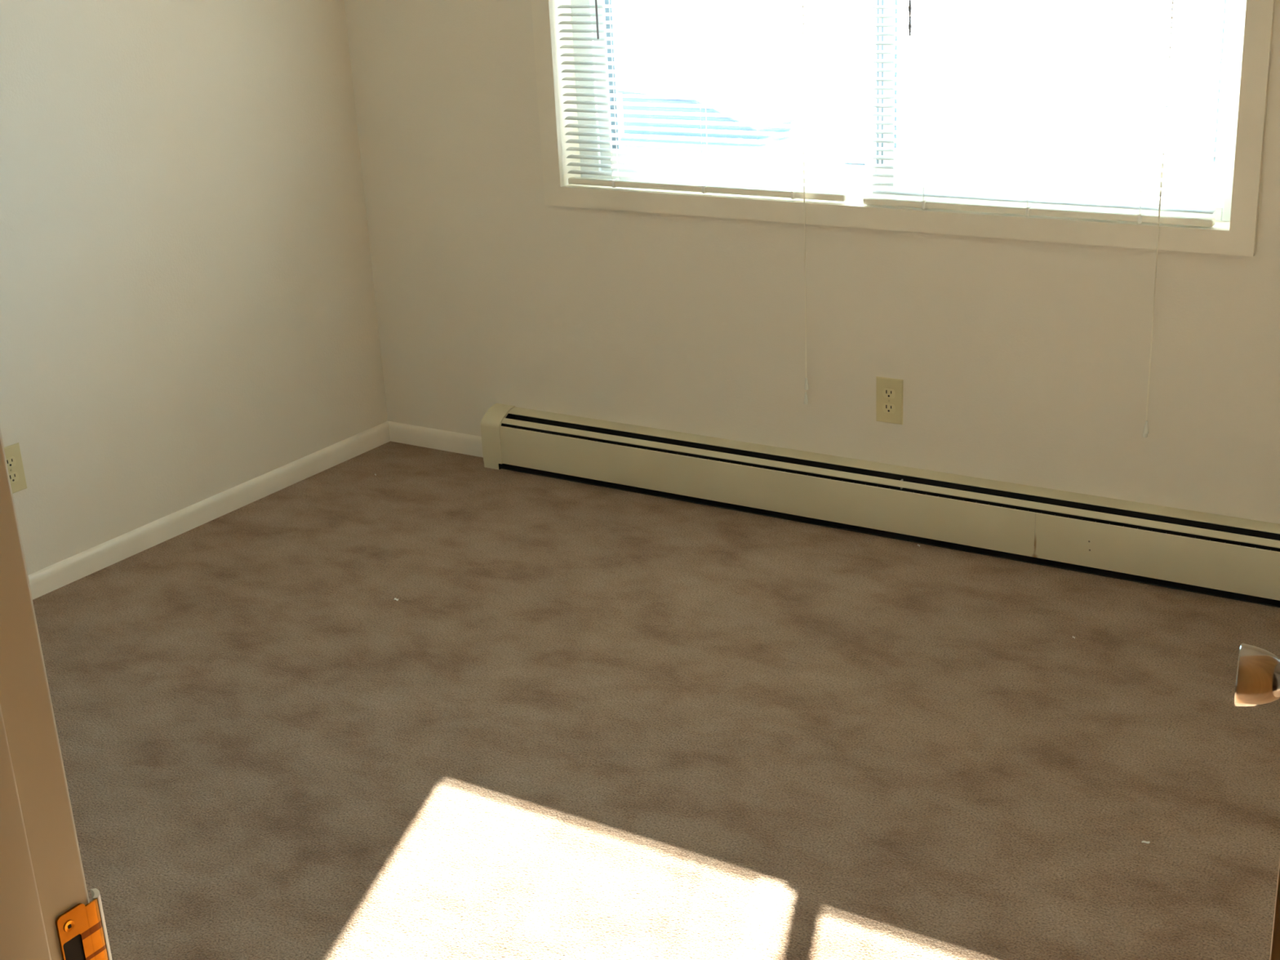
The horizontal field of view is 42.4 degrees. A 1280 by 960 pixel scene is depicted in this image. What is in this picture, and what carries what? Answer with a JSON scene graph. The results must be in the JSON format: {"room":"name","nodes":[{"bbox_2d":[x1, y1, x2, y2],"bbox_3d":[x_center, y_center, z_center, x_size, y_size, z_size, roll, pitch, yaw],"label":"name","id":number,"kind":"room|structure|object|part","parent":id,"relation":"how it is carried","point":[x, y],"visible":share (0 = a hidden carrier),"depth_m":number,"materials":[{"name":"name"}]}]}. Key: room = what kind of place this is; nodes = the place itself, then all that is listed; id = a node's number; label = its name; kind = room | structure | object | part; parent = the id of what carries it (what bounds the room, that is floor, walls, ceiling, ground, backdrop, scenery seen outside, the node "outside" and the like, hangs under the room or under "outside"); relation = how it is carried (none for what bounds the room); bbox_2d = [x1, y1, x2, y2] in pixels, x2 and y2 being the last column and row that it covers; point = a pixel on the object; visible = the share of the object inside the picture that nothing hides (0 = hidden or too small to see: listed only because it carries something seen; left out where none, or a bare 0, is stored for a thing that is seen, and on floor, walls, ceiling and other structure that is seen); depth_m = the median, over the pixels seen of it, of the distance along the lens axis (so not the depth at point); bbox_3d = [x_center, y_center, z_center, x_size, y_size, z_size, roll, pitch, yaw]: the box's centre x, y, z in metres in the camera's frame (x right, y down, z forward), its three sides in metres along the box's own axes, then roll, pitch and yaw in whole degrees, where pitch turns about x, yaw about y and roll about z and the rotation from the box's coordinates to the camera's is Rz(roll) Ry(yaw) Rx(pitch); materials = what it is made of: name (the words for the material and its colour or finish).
{"room":"empty bedroom","nodes":[
{"label":"empty bedroom","id":0,"kind":"room"},
{"bbox_2d":[0,0,387,574],"bbox_3d":[-1.678,-0.820,3.593,0.100,2.440,3.366,10,23,31],"label":"wall","id":1,"kind":"structure","parent":0,"point":[188,315],"depth_m":4.30,"materials":[{"name":"beige paint"}]},
{"bbox_2d":[4,442,26,493],"bbox_3d":[-1.516,-0.024,3.977,0.006,0.118,0.073,10,23,31],"label":"wall outlet","id":2,"kind":"object","parent":1,"relation":"attached to","point":[12,452],"visible":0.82,"depth_m":3.99,"materials":[{"name":"beige plastic"}]},
{"bbox_2d":[5,456,16,467],"bbox_3d":[-1.516,-0.042,3.970,0.002,0.024,0.034,10,23,31],"label":"socket","id":3,"kind":"object","parent":2,"relation":"attached to","point":[11,460],"depth_m":3.97,"materials":[{"name":"beige plastic"}]},
{"bbox_2d":[8,471,18,483],"bbox_3d":[-1.514,-0.005,3.983,0.002,0.024,0.034,10,23,31],"label":"socket","id":4,"kind":"object","parent":2,"relation":"attached to","point":[14,476],"depth_m":3.99,"materials":[{"name":"beige plastic"}]},
{"bbox_2d":[27,421,390,599],"bbox_3d":[-1.595,0.318,3.938,0.014,0.060,3.042,10,23,31],"label":"baseboard","id":5,"kind":"structure","parent":1,"relation":"attached to","point":[49,579],"depth_m":4.50,"materials":[{"name":"paint"}]},
{"bbox_2d":[32,441,1279,959],"bbox_3d":[-0.249,1.232,1.485,5.300,0.120,6.400,10,23,31],"label":"floor","id":6,"kind":"structure","parent":0,"point":[584,722],"depth_m":3.25,"materials":[{"name":"brown carpet"}]},
{"bbox_2d":[344,0,1279,524],"bbox_3d":[0.739,-1.040,3.864,3.620,2.440,0.200,10,23,31],"label":"wall","id":7,"kind":"structure","parent":0,"point":[1017,361],"depth_m":4.26,"materials":[{"name":"beige paint"}]},
{"bbox_2d":[387,421,483,457],"bbox_3d":[-0.600,-0.121,5.013,0.438,0.060,0.014,10,23,31],"label":"baseboard","id":8,"kind":"structure","parent":7,"relation":"attached to","point":[438,439],"depth_m":5.02,"materials":[{"name":"paint"}]},
{"bbox_2d":[480,403,1279,608],"bbox_3d":[0.891,0.099,4.030,3.165,0.174,0.084,10,23,31],"label":"baseboard heater","id":9,"kind":"object","parent":7,"relation":"attached to","point":[1222,556],"visible":1,"depth_m":4.14,"materials":[{"name":"metal"}]},
{"bbox_3d":[0.267,0.013,4.383,1.621,0.116,0.010,10,23,31],"label":"panel","id":10,"kind":"part","parent":9,"relation":"part of","materials":[{"name":"metal"}]},
{"bbox_2d":[507,406,1279,533],"bbox_3d":[0.905,0.084,4.044,3.100,0.151,0.037,10,23,31],"label":"hood","id":11,"kind":"object","parent":9,"relation":"attached to","point":[1224,523],"depth_m":4.22,"materials":[{"name":"metal"}]},
{"bbox_3d":[1.560,0.237,3.582,1.453,0.116,0.010,10,23,31],"label":"panel","id":12,"kind":"part","parent":9,"relation":"part of","materials":[{"name":"metal"}]},
{"bbox_2d":[875,376,902,424],"bbox_3d":[0.625,-0.199,4.144,0.073,0.118,0.006,10,23,31],"label":"wall outlet","id":13,"kind":"object","parent":7,"relation":"attached to","point":[889,391],"visible":1,"depth_m":4.14,"materials":[{"name":"beige plastic"}]},
{"bbox_2d":[882,403,895,413],"bbox_3d":[0.626,-0.180,4.149,0.034,0.024,0.002,10,23,31],"label":"socket","id":14,"kind":"object","parent":13,"relation":"attached to","point":[887,408],"depth_m":4.15,"materials":[{"name":"beige plastic"}]},
{"bbox_2d":[882,388,895,398],"bbox_3d":[0.624,-0.217,4.136,0.034,0.024,0.002,10,23,31],"label":"socket","id":15,"kind":"object","parent":13,"relation":"attached to","point":[886,393],"depth_m":4.13,"materials":[{"name":"beige plastic"}]},
{"bbox_2d":[531,0,1275,256],"bbox_3d":[0.548,-1.197,3.901,1.874,1.178,0.180,10,23,31],"label":"window","id":16,"kind":"structure","parent":7,"relation":"in","point":[1248,38],"depth_m":3.97,"materials":[{"name":"paint"}]},
{"bbox_2d":[557,0,848,404],"bbox_3d":[0.140,-0.994,4.161,0.826,1.590,0.052,10,23,31],"label":"window blind","id":17,"kind":"object","parent":16,"relation":"attached to","point":[793,194],"visible":1,"depth_m":4.17,"materials":[{"name":"plastic"}]},
{"bbox_3d":[-0.089,-1.278,4.220,0.002,1.035,0.028,10,23,31],"label":"ladder cord","id":18,"kind":"part","parent":17,"relation":"part of","materials":[{"name":"white fabric"}]},
{"bbox_3d":[0.145,-1.238,4.075,0.002,1.035,0.028,10,23,31],"label":"ladder cord","id":19,"kind":"part","parent":17,"relation":"part of","materials":[{"name":"white fabric"}]},
{"bbox_3d":[0.158,-0.752,4.259,0.826,0.016,0.024,10,23,31],"label":"rail","id":20,"kind":"part","parent":17,"relation":"part of","materials":[{"name":"plastic"}]},
{"bbox_3d":[0.362,-1.200,3.941,0.002,1.035,0.028,10,23,31],"label":"ladder cord","id":21,"kind":"part","parent":17,"relation":"part of","materials":[{"name":"white fabric"}]},
{"bbox_3d":[0.395,-0.967,3.980,0.003,1.503,0.017,11,24,34],"label":"lift cord","id":22,"kind":"part","parent":17,"relation":"part of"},
{"bbox_3d":[0.398,-0.948,3.984,0.018,1.542,0.005,-14,23,-29],"label":"lift cord","id":23,"kind":"part","parent":17,"relation":"part of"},
{"bbox_3d":[0.237,-1.259,4.131,0.860,1.010,0.025,10,23,31],"label":"sash","id":24,"kind":"part","parent":16,"relation":"part of","materials":[{"name":"glass"}]},
{"bbox_3d":[0.558,-0.677,4.059,1.764,0.011,0.085,10,23,31],"label":"sill","id":25,"kind":"part","parent":16,"relation":"part of","materials":[{"name":"paint"}]},
{"bbox_2d":[862,0,1230,437],"bbox_3d":[0.878,-0.881,3.698,0.831,1.558,0.052,10,23,31],"label":"window blind","id":26,"kind":"object","parent":16,"relation":"attached to","point":[1142,217],"visible":1,"depth_m":3.71,"materials":[{"name":"plastic"}]},
{"bbox_3d":[0.656,-1.147,3.759,0.002,1.040,0.028,10,23,31],"label":"ladder cord","id":27,"kind":"part","parent":26,"relation":"part of","materials":[{"name":"white fabric"}]},
{"bbox_3d":[0.873,-1.109,3.625,0.002,1.040,0.028,10,23,31],"label":"ladder cord","id":28,"kind":"part","parent":26,"relation":"part of","materials":[{"name":"white fabric"}]},
{"bbox_3d":[0.897,-0.619,3.802,0.831,0.016,0.024,10,23,31],"label":"rail","id":29,"kind":"part","parent":26,"relation":"part of","materials":[{"name":"plastic"}]},
{"bbox_3d":[1.090,-1.072,3.491,0.002,1.040,0.028,10,23,31],"label":"ladder cord","id":30,"kind":"part","parent":26,"relation":"part of","materials":[{"name":"white fabric"}]},
{"bbox_3d":[1.128,-0.836,3.527,0.007,1.510,0.017,10,23,31],"label":"lift cord","id":31,"kind":"part","parent":26,"relation":"part of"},
{"bbox_3d":[1.127,-0.840,3.526,0.003,1.502,0.017,10,23,31],"label":"lift cord","id":32,"kind":"part","parent":26,"relation":"part of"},
{"bbox_3d":[0.938,-1.149,3.731,0.841,1.010,0.025,10,23,31],"label":"sash","id":33,"kind":"part","parent":16,"relation":"part of","materials":[{"name":"glass"}]},
{"bbox_3d":[-0.323,0.069,0.943,5.200,2.440,0.125,10,23,31],"label":"wall","id":34,"kind":"structure","parent":0,"visible":0},
{"bbox_2d":[0,428,111,959],"bbox_3d":[-0.084,0.264,0.856,0.959,2.110,0.148,10,23,31],"label":"trim","id":35,"kind":"structure","parent":34,"relation":"attached to","point":[46,913],"depth_m":1.09,"materials":[{"name":"paint"}]},
{"bbox_3d":[-0.388,0.326,1.159,0.010,0.069,0.043,4,21,18],"label":"strike plate","id":36,"kind":"part","parent":35,"relation":"part of","materials":[{"name":"gold metal"}]},
{"bbox_2d":[1234,643,1279,959],"bbox_3d":[0.439,0.199,1.057,0.144,2.022,0.816,6,22,23],"label":"door","id":37,"kind":"structure","parent":34,"relation":"in","point":[1258,670],"depth_m":1.38,"materials":[{"name":"brown wood"}]},
{"bbox_3d":[0.530,0.168,1.397,0.046,0.054,0.054,6,22,23],"label":"knob","id":38,"kind":"part","parent":37,"relation":"part of","materials":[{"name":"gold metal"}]},
{"label":"outside","id":39,"kind":"structure","parent":0,"visible":0},
{"bbox_2d":[613,0,1224,163],"bbox_3d":[11.258,-9.838,31.448,70.000,0.150,59.800,10,23,31],"label":"sky","id":40,"kind":"structure","parent":39,"point":[855,11],"depth_m":17.15,"materials":[{"name":"white"}]},
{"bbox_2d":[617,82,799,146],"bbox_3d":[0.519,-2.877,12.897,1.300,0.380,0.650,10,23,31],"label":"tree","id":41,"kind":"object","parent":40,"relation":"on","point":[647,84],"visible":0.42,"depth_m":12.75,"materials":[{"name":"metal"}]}
]}

